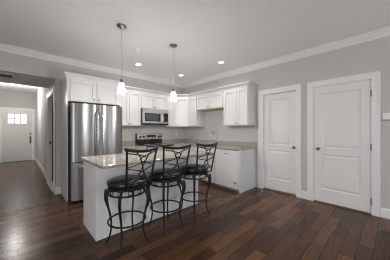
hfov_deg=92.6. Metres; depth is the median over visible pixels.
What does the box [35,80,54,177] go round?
wall
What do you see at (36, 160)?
baseboard
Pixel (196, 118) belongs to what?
upper cabinet
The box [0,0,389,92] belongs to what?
ceiling
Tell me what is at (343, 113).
door
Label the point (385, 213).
baseboard
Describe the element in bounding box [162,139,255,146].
backsplash
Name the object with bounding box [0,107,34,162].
door
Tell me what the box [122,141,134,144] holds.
backsplash
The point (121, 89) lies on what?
pendant light
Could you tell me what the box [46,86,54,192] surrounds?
door
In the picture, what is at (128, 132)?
wall
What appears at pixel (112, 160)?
island countertop
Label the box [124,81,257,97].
crown molding
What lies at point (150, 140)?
range
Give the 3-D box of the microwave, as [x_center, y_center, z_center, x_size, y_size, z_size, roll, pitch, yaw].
[-1.115,-0.346,4.928,0.758,0.408,0.456,0,0,-44]
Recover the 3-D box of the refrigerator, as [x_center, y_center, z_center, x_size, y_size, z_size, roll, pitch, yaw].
[-2.017,0.403,3.716,0.872,1.740,0.873,0,0,-44]
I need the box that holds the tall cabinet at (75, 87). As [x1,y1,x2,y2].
[58,71,123,201]
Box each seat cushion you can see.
[107,174,145,188]
[149,168,181,178]
[180,164,207,172]
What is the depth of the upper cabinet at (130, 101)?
4.43 m
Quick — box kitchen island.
[83,157,197,240]
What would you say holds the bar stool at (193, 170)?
on the floor
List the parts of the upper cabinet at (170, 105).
door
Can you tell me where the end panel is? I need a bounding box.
[239,149,255,192]
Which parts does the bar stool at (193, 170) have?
leg, leg, rail, leg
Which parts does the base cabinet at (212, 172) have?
drawer, door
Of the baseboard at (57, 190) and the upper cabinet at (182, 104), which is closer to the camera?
the baseboard at (57, 190)
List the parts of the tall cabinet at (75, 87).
panel, door, crown, door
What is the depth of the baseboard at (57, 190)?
3.70 m
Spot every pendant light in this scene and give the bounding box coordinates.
[117,23,125,93]
[170,44,176,100]
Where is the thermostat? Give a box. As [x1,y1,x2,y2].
[383,113,389,119]
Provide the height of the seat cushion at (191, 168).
0.072 m
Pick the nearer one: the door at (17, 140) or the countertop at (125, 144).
the countertop at (125, 144)
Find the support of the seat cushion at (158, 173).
on the bar stool at (164, 175)
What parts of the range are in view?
control panel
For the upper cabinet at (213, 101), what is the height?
0.432 m
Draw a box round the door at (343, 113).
[307,71,379,216]
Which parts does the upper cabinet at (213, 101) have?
door, panel, door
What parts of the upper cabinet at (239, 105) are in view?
door, door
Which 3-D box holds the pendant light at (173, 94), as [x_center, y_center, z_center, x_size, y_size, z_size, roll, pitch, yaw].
[-0.370,-0.988,3.207,0.128,0.946,0.128,0,0,-44]
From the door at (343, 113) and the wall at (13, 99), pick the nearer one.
the door at (343, 113)
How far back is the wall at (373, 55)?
3.44 m
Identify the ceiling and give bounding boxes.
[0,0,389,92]
[0,70,55,87]
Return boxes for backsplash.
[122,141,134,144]
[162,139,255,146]
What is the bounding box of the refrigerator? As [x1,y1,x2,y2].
[68,103,121,203]
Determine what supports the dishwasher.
on the floor
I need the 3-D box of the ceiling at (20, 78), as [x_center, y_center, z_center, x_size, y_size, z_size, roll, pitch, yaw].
[-3.604,-1.029,3.701,1.210,0.004,1.170,0,0,-44]
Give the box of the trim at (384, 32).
[0,26,389,87]
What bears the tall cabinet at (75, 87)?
on the floor
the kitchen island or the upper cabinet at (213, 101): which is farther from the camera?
the upper cabinet at (213, 101)
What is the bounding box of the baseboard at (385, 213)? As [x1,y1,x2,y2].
[381,207,389,218]
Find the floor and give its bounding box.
[0,160,389,259]
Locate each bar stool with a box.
[104,145,157,256]
[146,144,191,235]
[177,142,216,221]
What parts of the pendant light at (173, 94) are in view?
lamp shade, cord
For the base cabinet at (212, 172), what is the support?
on the floor
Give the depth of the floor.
2.39 m
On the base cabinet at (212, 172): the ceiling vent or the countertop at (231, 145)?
the countertop at (231, 145)
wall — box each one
[0,90,34,108]
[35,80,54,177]
[55,62,183,186]
[184,36,389,216]
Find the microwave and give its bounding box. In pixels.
[141,108,168,124]
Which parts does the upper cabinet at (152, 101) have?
door, door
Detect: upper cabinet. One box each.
[121,90,140,125]
[141,93,165,109]
[160,97,174,126]
[175,98,189,126]
[189,96,204,126]
[197,91,222,111]
[223,87,255,125]
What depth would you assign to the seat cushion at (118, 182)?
1.98 m
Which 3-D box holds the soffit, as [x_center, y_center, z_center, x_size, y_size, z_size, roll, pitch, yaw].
[-3.604,-1.404,3.701,1.210,0.746,1.170,0,0,-44]
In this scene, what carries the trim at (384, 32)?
attached to the wall at (373, 55)
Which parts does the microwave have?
door, trim, control panel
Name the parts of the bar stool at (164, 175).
leg, leg, leg, rail, leg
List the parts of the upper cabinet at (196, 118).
door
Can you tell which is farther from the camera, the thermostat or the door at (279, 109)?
the door at (279, 109)
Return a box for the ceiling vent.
[0,73,14,78]
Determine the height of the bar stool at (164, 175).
1.102 m
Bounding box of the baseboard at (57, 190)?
[54,186,60,194]
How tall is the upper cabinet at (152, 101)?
0.410 m
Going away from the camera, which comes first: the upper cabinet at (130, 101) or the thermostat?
the thermostat
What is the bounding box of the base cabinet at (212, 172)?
[190,146,216,184]
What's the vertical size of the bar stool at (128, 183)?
1.102 m
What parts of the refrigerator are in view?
freezer drawer, door, handle, handle, door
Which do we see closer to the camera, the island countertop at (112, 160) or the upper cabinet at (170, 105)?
the island countertop at (112, 160)
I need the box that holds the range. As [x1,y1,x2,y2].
[135,133,173,149]
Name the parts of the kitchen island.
panel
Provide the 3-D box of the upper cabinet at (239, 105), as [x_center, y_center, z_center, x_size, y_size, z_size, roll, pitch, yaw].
[1.002,-0.533,4.292,0.357,0.857,0.663,0,0,-44]
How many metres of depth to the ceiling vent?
3.48 m
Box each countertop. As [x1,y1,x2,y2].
[80,149,213,168]
[122,141,146,148]
[162,139,255,150]
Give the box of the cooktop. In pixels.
[141,143,173,146]
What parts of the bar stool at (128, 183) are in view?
leg, leg, swivel plate, leg, rail, leg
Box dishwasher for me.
[215,148,238,191]
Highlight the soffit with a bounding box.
[0,51,55,77]
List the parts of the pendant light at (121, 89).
lamp shade, cord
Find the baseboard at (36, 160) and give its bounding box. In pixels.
[35,157,45,178]
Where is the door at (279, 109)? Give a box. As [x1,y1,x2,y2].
[258,84,300,197]
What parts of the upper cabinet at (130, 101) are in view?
door, door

